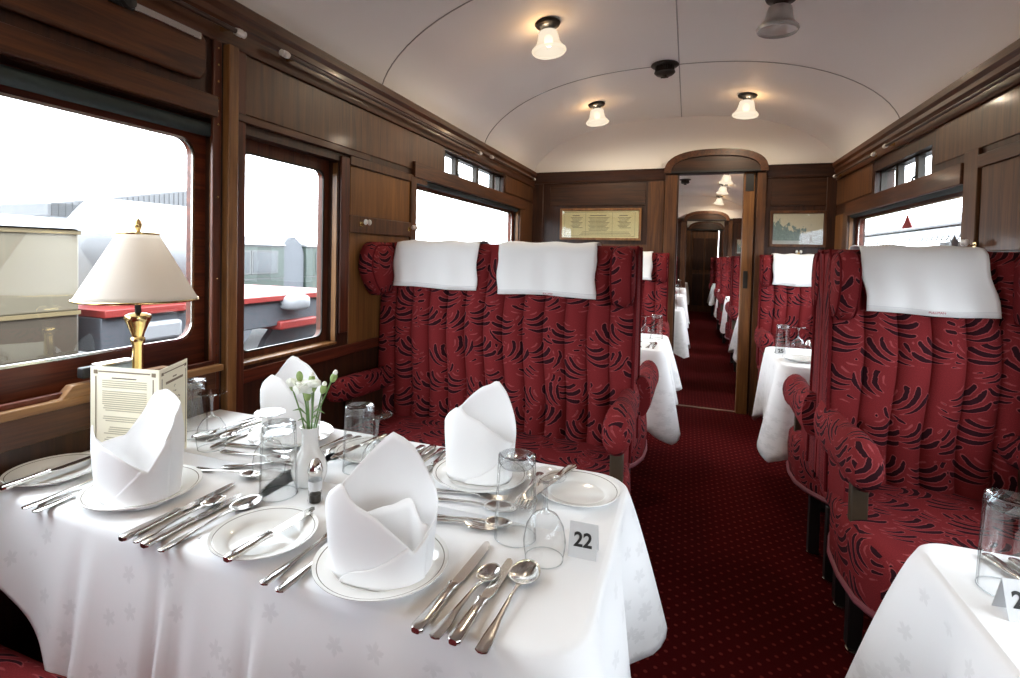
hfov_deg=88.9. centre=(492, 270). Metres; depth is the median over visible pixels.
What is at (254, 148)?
window
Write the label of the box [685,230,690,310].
trim
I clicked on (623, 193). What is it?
trim
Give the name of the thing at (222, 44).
trim
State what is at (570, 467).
butter knife
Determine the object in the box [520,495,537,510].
fork
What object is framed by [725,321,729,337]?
cushion
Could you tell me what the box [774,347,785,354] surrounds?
number card
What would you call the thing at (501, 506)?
bowl
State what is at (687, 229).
trim
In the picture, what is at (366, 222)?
coat hook
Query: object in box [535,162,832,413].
wall
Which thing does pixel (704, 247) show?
door
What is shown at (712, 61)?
trim
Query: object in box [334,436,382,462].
plate
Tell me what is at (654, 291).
seat
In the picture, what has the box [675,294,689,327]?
tablecloth
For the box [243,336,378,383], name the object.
trim
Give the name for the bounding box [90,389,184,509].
folded napkin
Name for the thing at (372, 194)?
trim
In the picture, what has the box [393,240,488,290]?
cloth
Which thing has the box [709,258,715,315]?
armchair
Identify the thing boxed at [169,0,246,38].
curtain rod
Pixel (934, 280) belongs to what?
cloth
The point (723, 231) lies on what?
trim
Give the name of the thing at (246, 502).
bowl
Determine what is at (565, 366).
seat
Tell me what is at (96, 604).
tablecloth
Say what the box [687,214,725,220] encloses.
trim
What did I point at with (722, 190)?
ceiling lamp
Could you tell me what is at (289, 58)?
curtain rod
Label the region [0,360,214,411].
trim
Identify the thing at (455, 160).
window
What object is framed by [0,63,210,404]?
window
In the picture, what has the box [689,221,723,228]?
trim
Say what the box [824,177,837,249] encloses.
trim
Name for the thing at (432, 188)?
roller blind
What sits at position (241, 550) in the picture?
butter knife
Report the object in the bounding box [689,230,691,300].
trim
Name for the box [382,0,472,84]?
trim
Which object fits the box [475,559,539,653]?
spoon
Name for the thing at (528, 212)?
trim
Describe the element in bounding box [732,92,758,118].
ceiling lamp
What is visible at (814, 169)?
trim
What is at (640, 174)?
trim
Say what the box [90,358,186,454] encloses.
menu card
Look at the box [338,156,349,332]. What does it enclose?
trim
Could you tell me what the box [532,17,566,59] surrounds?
ceiling lamp
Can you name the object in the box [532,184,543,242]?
trim
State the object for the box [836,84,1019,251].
wall
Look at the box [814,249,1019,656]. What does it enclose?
seat
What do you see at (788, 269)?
cloth
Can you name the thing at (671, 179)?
trim
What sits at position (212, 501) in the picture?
bowl
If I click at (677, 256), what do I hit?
seat
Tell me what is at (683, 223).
trim
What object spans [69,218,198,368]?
table lamp
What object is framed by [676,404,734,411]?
trim
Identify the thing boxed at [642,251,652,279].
cloth
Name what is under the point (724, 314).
tablecloth
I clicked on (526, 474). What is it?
wine glass
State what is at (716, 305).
tablecloth
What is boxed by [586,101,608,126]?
ceiling lamp
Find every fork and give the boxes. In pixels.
[21,478,92,509]
[32,491,79,512]
[222,460,293,468]
[225,442,294,452]
[259,533,326,585]
[275,562,311,592]
[320,434,352,448]
[323,436,361,456]
[436,488,508,500]
[437,518,498,530]
[510,472,543,508]
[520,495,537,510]
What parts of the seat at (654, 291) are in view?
armrest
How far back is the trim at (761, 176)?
4.14 m
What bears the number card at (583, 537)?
on the tablecloth at (96, 604)
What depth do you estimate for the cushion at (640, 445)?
2.43 m
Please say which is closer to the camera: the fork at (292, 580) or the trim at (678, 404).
the fork at (292, 580)
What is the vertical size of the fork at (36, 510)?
0.010 m
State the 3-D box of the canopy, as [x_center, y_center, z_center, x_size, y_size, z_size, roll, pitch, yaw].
[13.188,-0.347,8.930,6.400,3.000,30.000,2,2,21]
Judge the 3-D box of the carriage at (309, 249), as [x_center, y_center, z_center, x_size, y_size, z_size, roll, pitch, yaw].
[-4.650,0.354,18.420,2.678,2.460,8.860,2,2,21]
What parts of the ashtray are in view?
lid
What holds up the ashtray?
attached to the wall at (17, 633)
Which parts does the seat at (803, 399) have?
arm post, armrest, arm panel, leg, backrest, leg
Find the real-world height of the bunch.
0.200 m
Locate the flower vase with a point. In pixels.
(310, 449)
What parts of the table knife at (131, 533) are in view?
handle, blade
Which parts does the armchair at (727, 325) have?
armrest, backrest, leg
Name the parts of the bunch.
stem, stem, stem, stem, stem, stem, stem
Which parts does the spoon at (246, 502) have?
handle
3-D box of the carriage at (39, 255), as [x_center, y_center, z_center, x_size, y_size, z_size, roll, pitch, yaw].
[-5.695,0.856,0.564,2.678,2.480,8.080,2,2,21]
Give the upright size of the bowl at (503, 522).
0.010 m
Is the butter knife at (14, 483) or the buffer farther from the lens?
the buffer
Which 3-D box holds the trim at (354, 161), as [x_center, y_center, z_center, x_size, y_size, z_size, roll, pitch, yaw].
[-0.487,-0.474,2.529,0.014,0.038,0.690,2,2,21]
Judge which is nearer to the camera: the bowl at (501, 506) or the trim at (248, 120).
the bowl at (501, 506)
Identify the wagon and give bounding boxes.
[66,197,316,351]
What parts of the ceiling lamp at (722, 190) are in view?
lamp shade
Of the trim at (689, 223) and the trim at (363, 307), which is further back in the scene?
the trim at (689, 223)
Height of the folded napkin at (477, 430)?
0.203 m
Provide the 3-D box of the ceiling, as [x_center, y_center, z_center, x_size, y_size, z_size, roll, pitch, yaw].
[1.773,-1.110,5.080,2.413,0.505,16.000,2,2,21]
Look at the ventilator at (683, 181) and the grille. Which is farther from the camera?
the ventilator at (683, 181)
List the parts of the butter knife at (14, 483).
handle, blade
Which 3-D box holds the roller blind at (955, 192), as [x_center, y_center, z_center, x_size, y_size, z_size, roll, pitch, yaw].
[2.234,-0.368,2.877,0.042,0.042,1.630,2,2,21]
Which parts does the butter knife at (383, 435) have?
blade, handle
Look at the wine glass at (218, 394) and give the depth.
1.29 m
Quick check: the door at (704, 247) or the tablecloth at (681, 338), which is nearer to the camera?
the tablecloth at (681, 338)
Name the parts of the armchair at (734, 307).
armrest, arm post, backrest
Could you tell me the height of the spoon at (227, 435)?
0.010 m
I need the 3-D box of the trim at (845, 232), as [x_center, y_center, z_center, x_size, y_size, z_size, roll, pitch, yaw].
[2.502,-0.009,3.708,0.014,0.800,0.100,2,2,21]
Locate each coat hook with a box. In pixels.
[360,219,371,225]
[408,225,417,230]
[960,239,976,246]
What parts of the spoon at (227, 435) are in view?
handle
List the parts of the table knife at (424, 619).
handle, blade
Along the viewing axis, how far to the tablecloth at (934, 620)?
0.85 m
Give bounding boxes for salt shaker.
[307,458,322,503]
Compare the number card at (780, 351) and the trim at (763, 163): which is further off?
the trim at (763, 163)
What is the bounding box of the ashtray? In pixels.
[77,358,131,378]
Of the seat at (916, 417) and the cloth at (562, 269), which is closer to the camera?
the seat at (916, 417)
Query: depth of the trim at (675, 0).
2.97 m
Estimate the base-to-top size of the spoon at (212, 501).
0.010 m
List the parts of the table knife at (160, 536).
handle, blade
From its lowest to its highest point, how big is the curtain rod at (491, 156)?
0.023 m
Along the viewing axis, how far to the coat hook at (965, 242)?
2.00 m
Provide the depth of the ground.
13.77 m
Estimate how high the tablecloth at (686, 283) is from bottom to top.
0.440 m
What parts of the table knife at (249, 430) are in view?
blade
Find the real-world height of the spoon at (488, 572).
0.010 m
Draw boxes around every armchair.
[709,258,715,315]
[714,257,720,329]
[716,258,722,338]
[718,257,730,343]
[724,256,733,365]
[729,256,740,372]
[754,255,812,420]
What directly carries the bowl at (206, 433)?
on the spoon at (206, 433)
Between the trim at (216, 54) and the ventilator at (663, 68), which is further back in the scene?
the ventilator at (663, 68)
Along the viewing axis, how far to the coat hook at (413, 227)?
2.67 m
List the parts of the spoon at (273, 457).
handle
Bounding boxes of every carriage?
[0,214,87,365]
[244,236,303,341]
[300,243,316,287]
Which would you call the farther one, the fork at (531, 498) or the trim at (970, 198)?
the trim at (970, 198)
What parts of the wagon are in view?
tank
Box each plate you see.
[0,453,91,486]
[76,464,202,510]
[207,505,317,560]
[247,421,332,447]
[311,533,448,601]
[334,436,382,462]
[433,458,527,492]
[536,469,619,506]
[781,354,810,362]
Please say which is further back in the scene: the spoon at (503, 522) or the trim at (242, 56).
the trim at (242, 56)
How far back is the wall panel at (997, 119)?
2.01 m
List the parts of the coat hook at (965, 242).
knob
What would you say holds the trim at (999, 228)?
attached to the wall at (927, 141)
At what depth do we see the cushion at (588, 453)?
2.08 m
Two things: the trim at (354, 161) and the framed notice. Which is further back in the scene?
the framed notice
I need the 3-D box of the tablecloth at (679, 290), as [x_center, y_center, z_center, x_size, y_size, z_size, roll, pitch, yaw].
[2.690,0.513,9.127,1.398,0.444,0.636,2,2,21]
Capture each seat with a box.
[0,644,66,677]
[325,242,640,493]
[629,247,658,470]
[641,253,669,337]
[676,256,677,286]
[782,250,832,583]
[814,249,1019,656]
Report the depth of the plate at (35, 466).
1.14 m
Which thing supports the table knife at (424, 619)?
on the tablecloth at (96, 604)
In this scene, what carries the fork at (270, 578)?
on the tablecloth at (96, 604)
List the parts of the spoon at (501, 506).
handle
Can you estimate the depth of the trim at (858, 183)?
3.52 m
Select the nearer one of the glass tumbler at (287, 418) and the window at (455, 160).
the glass tumbler at (287, 418)
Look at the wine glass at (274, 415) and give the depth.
1.15 m
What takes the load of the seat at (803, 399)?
on the floor
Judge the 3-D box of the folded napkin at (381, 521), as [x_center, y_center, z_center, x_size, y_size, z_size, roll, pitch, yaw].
[-0.175,0.369,0.821,0.178,0.196,0.124,2,2,18]
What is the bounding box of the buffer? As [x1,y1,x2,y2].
[280,294,309,310]
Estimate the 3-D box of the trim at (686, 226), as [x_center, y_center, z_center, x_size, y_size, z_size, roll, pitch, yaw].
[3.609,0.053,9.768,0.016,1.965,0.080,2,2,21]
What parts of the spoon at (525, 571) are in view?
handle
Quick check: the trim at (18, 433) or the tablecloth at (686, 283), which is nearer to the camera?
the trim at (18, 433)
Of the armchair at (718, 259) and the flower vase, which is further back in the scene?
the armchair at (718, 259)
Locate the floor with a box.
[630,311,872,677]
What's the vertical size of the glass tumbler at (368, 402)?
0.148 m
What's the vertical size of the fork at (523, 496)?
0.010 m
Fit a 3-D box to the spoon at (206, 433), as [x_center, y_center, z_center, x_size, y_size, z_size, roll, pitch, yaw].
[-0.739,0.435,1.438,0.048,0.010,0.205,2,2,21]
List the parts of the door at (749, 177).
hinge plate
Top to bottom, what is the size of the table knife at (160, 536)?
0.010 m
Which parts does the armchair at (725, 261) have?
armrest, backrest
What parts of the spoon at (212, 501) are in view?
handle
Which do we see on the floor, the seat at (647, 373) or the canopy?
the seat at (647, 373)
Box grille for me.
[655,64,674,70]
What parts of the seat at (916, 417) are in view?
arm panel, leg, armrest, leg, arm post, backrest, armrest, arm panel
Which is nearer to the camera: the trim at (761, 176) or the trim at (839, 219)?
the trim at (839, 219)
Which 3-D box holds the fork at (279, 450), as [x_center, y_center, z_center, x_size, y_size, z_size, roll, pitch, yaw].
[-0.588,0.443,1.304,0.195,0.010,0.023,2,2,15]
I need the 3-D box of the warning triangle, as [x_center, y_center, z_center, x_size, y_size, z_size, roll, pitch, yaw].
[2.257,-0.266,2.833,0.003,0.075,0.140,2,2,21]
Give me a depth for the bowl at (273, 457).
1.24 m
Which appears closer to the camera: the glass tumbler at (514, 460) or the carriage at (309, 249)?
the glass tumbler at (514, 460)
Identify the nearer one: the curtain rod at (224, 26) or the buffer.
the curtain rod at (224, 26)
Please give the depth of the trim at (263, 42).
1.97 m
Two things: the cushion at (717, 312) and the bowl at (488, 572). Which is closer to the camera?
the bowl at (488, 572)
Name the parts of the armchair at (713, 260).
backrest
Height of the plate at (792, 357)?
0.018 m
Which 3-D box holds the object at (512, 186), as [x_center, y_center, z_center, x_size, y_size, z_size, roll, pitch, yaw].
[0.236,-0.688,4.451,0.005,0.128,0.786,2,2,21]
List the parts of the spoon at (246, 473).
handle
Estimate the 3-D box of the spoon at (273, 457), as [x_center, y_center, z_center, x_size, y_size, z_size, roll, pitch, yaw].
[-0.571,0.445,1.248,0.205,0.010,0.048,2,2,19]
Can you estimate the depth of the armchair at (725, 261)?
7.83 m
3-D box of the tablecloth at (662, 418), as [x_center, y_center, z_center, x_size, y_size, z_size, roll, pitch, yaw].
[0.498,0.655,3.341,1.350,0.484,0.842,2,2,21]
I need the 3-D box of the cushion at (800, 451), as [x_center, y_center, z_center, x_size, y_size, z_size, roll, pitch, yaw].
[1.579,0.819,2.181,0.577,0.214,0.520,2,2,21]
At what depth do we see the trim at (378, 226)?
2.42 m
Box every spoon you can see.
[132,495,225,543]
[157,494,262,551]
[191,418,255,438]
[196,466,261,477]
[220,423,261,438]
[220,449,291,462]
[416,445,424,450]
[424,447,445,462]
[429,563,500,639]
[437,514,511,526]
[438,497,516,512]
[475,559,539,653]
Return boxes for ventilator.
[651,60,678,77]
[680,179,690,184]
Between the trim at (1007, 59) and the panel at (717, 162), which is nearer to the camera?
the trim at (1007, 59)
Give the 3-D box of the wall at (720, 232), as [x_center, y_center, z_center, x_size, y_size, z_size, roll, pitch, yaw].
[4.529,-0.031,12.535,2.413,2.010,0.050,2,2,21]
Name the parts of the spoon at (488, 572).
handle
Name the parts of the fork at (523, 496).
handle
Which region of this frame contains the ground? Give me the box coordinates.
[78,328,266,353]
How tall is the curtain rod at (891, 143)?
0.023 m
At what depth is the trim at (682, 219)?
9.55 m
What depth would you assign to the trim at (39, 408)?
1.18 m
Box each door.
[689,231,718,311]
[735,172,755,413]
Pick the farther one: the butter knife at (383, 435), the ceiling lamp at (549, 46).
the ceiling lamp at (549, 46)
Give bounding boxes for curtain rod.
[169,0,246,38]
[279,49,481,154]
[490,155,535,180]
[833,152,876,177]
[882,66,1019,148]
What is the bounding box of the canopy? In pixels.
[865,213,961,246]
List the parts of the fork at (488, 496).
handle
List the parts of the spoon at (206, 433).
handle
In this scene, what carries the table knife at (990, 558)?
on the tablecloth at (934, 620)
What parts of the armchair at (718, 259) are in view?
backrest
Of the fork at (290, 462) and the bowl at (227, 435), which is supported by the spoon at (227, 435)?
the bowl at (227, 435)
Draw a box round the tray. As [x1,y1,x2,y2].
[105,362,131,367]
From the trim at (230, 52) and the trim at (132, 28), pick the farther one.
the trim at (230, 52)
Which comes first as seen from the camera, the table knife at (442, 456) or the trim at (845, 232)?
the table knife at (442, 456)
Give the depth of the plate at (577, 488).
1.11 m
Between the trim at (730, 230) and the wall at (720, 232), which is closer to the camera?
the trim at (730, 230)
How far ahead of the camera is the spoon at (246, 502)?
0.97 m
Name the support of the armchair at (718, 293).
on the floor
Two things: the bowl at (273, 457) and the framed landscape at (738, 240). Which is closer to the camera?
the bowl at (273, 457)
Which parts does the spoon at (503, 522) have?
handle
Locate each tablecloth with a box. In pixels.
[0,409,666,677]
[640,333,681,444]
[673,307,689,357]
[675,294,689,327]
[676,287,687,309]
[685,282,689,304]
[707,283,714,305]
[714,289,719,317]
[720,296,729,333]
[728,318,737,362]
[752,347,810,461]
[845,543,1019,677]
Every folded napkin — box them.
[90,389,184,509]
[260,356,321,444]
[325,432,437,591]
[445,381,515,485]
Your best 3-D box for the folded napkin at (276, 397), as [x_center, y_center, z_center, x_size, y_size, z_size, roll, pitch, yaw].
[-0.536,0.340,1.381,0.166,0.205,0.112,2,2,21]
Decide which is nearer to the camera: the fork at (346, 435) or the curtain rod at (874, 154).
the fork at (346, 435)
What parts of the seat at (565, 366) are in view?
armrest, arm panel, backrest, arm post, armrest, arm panel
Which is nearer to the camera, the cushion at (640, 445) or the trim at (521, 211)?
the cushion at (640, 445)
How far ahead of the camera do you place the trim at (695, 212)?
9.53 m
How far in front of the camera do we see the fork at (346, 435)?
1.37 m
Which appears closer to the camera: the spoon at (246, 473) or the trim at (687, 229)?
the spoon at (246, 473)
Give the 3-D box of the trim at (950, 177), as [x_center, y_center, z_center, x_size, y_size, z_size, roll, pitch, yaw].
[2.206,-0.410,2.892,0.022,0.087,1.660,2,2,21]
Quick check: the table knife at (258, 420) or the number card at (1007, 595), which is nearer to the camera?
the number card at (1007, 595)
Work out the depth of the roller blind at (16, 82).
1.29 m
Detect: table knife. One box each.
[118,483,234,541]
[140,494,240,548]
[206,417,260,440]
[210,425,260,447]
[410,541,489,633]
[419,444,436,457]
[426,451,445,470]
[447,558,512,645]
[981,553,1019,579]
[1008,557,1019,569]
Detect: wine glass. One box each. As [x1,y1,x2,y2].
[196,394,226,449]
[252,415,285,479]
[523,474,565,561]
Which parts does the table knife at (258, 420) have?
blade, handle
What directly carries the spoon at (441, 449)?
on the tablecloth at (96, 604)
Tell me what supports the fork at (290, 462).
on the tablecloth at (96, 604)
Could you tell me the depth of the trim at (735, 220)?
9.40 m
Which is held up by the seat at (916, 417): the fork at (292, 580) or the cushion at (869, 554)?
the cushion at (869, 554)
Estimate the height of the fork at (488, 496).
0.010 m
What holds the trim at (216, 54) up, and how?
attached to the wall at (17, 633)
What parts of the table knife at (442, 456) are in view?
blade, handle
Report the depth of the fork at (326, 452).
1.28 m
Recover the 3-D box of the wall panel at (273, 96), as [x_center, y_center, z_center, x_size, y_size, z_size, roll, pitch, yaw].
[-0.556,-0.614,2.346,0.005,0.188,1.475,2,2,21]
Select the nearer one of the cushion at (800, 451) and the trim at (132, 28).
the trim at (132, 28)
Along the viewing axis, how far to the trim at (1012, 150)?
1.86 m
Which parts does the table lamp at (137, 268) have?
shade trim, lamp shade, stem, shade trim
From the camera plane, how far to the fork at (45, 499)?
1.02 m
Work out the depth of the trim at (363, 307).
2.31 m
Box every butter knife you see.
[0,455,90,490]
[223,507,314,562]
[330,433,387,458]
[531,463,576,495]
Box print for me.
[737,240,740,252]
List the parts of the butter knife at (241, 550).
handle, blade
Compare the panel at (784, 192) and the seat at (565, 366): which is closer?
the seat at (565, 366)
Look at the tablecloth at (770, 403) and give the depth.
2.53 m
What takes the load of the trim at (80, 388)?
attached to the wall at (17, 633)
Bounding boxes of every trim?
[0,0,205,78]
[0,21,217,116]
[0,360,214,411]
[0,363,222,422]
[0,372,215,452]
[49,365,191,401]
[136,0,536,187]
[209,39,221,411]
[215,47,219,355]
[219,44,222,408]
[221,44,238,411]
[236,51,245,412]
[239,113,369,160]
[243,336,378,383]
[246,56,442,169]
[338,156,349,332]
[347,232,408,343]
[349,156,426,185]
[349,166,409,221]
[349,215,410,236]
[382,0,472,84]
[409,176,416,239]
[412,161,525,209]
[485,61,899,141]
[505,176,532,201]
[519,209,523,240]
[523,202,532,241]
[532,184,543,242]
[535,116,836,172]
[535,169,665,183]
[550,183,645,205]
[601,244,645,251]
[646,181,664,252]
[663,174,677,346]
[664,148,768,173]
[666,169,766,174]
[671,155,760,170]
[672,174,678,350]
[675,0,681,116]
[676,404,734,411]
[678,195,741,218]
[679,220,686,287]
[682,219,732,219]
[684,211,729,220]
[684,226,686,287]
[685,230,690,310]
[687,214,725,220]
[687,221,723,227]
[687,229,723,230]
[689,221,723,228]
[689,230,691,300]
[691,224,723,229]
[722,231,723,256]
[728,220,732,256]
[733,218,741,223]
[748,171,766,415]
[767,163,835,177]
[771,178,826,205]
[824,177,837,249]
[832,38,1019,179]
[834,214,842,248]
[836,162,872,204]
[842,213,848,249]
[845,163,963,215]
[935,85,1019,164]
[960,148,982,246]
[977,140,1019,167]
[978,156,1019,250]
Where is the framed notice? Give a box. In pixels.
[559,208,641,240]
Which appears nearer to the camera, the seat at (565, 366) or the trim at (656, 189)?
the seat at (565, 366)
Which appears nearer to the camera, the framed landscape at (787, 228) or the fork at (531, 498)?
the fork at (531, 498)
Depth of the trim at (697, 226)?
12.24 m
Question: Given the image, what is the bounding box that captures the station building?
[0,188,186,219]
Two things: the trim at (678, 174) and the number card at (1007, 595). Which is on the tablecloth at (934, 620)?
the number card at (1007, 595)
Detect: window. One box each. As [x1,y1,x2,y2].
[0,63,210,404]
[244,139,337,365]
[417,181,517,240]
[445,152,499,190]
[848,185,962,249]
[880,148,931,190]
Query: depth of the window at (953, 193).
2.84 m
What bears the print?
attached to the framed landscape at (738, 240)
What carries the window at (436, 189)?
in the wall at (17, 633)
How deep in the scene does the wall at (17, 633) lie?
1.56 m
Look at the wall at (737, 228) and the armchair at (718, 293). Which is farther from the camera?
the wall at (737, 228)
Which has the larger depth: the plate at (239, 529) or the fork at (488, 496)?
the fork at (488, 496)
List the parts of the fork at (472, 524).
handle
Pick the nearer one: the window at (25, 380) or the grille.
the window at (25, 380)
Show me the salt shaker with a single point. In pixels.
(315, 468)
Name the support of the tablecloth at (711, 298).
on the dining table
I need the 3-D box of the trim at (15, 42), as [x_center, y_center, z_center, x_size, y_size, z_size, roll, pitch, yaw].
[-1.505,-0.456,-0.198,0.022,0.062,3.790,2,2,21]
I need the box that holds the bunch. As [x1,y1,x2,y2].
[286,370,337,428]
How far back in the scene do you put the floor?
2.25 m
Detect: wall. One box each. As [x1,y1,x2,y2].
[0,8,532,662]
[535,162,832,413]
[677,218,741,287]
[685,228,722,279]
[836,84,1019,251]
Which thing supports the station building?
on the ground
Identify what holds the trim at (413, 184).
attached to the wall at (17, 633)
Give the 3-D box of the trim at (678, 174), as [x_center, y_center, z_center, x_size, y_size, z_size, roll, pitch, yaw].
[1.539,0.173,4.411,0.016,1.950,0.080,2,2,21]
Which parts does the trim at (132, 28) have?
hatch knob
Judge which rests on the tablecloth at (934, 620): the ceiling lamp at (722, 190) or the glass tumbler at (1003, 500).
the glass tumbler at (1003, 500)
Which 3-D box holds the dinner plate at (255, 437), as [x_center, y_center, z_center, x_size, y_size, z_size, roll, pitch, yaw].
[-0.534,0.439,1.380,0.212,0.018,0.212,2,2,21]
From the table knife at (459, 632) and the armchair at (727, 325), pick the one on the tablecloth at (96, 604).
the table knife at (459, 632)
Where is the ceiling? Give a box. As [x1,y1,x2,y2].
[235,0,1019,206]
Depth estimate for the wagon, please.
4.52 m
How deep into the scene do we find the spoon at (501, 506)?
1.03 m
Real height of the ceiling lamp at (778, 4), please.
0.163 m
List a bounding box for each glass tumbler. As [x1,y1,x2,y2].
[187,378,207,404]
[259,418,297,497]
[342,402,374,472]
[494,448,535,540]
[975,489,1019,589]
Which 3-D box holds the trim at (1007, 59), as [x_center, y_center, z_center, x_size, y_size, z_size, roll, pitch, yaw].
[1.336,-0.684,0.582,0.048,0.138,7.256,2,2,21]
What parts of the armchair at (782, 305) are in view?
arm panel, armrest, backrest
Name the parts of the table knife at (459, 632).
handle, blade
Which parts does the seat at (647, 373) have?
backrest, armrest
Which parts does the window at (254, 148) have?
sill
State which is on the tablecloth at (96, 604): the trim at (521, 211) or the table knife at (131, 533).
the table knife at (131, 533)
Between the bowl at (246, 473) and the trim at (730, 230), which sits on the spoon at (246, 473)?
the bowl at (246, 473)
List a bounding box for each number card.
[568,520,598,561]
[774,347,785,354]
[992,577,1019,622]
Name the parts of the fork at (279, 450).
handle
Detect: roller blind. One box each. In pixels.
[0,64,210,136]
[417,181,517,211]
[850,185,962,217]
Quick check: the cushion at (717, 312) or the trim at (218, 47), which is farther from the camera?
the cushion at (717, 312)
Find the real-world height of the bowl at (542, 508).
0.083 m
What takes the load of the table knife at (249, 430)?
on the tablecloth at (96, 604)
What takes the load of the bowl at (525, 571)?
on the spoon at (525, 571)
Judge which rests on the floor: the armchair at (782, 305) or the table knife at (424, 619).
the armchair at (782, 305)
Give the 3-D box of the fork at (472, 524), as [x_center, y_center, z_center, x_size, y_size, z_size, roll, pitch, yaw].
[-0.087,0.465,0.963,0.195,0.010,0.023,2,2,11]
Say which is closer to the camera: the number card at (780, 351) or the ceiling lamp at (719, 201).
the number card at (780, 351)
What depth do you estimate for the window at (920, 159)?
2.88 m
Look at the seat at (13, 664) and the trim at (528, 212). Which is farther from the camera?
the trim at (528, 212)
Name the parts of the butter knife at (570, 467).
blade, handle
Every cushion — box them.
[344,413,630,493]
[630,414,646,463]
[716,307,718,318]
[719,311,722,323]
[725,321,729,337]
[729,328,733,343]
[758,363,761,378]
[788,425,823,496]
[829,484,1019,611]
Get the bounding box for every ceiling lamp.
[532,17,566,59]
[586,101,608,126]
[714,195,723,204]
[716,183,728,194]
[719,174,732,184]
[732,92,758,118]
[756,0,799,38]
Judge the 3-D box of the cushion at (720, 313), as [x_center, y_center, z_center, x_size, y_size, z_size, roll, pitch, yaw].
[3.619,0.704,7.615,0.577,0.214,0.507,2,2,21]
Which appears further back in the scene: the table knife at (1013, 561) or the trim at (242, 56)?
the trim at (242, 56)
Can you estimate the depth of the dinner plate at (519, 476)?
1.12 m
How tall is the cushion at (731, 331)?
0.214 m
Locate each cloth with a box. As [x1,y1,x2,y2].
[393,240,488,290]
[496,241,600,298]
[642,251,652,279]
[771,253,813,286]
[849,244,1001,318]
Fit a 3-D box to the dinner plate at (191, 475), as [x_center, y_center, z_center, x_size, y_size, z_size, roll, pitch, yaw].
[-0.711,0.444,1.056,0.212,0.018,0.212,2,2,21]
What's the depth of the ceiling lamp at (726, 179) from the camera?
6.70 m
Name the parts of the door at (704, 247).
panel, panel, panel, panel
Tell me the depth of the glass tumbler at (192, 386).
1.40 m
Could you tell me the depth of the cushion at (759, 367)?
3.80 m
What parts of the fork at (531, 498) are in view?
handle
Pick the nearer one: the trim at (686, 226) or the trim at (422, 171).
the trim at (422, 171)
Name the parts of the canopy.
post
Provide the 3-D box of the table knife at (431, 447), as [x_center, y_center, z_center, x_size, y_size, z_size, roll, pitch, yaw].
[-0.189,0.455,1.245,0.021,0.010,0.205,2,2,21]
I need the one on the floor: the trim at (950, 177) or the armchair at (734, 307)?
the armchair at (734, 307)
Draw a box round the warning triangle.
[902,215,911,228]
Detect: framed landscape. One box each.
[736,238,740,254]
[769,210,826,247]
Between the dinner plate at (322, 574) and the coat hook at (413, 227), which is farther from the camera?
the coat hook at (413, 227)
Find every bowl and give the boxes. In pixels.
[191,430,216,438]
[200,495,225,506]
[220,431,237,438]
[229,494,262,509]
[240,470,261,477]
[265,454,291,462]
[476,563,500,581]
[484,500,516,512]
[485,516,511,526]
[508,559,539,583]
[523,508,565,561]
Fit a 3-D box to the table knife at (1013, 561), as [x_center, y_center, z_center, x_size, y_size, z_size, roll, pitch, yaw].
[0.869,0.493,0.780,0.021,0.010,0.205,1,2,6]
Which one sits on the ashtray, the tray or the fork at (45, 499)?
the tray
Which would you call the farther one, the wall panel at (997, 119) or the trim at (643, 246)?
the trim at (643, 246)
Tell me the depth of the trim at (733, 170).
4.22 m
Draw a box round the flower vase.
[291,423,327,488]
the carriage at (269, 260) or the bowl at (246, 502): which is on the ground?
the carriage at (269, 260)

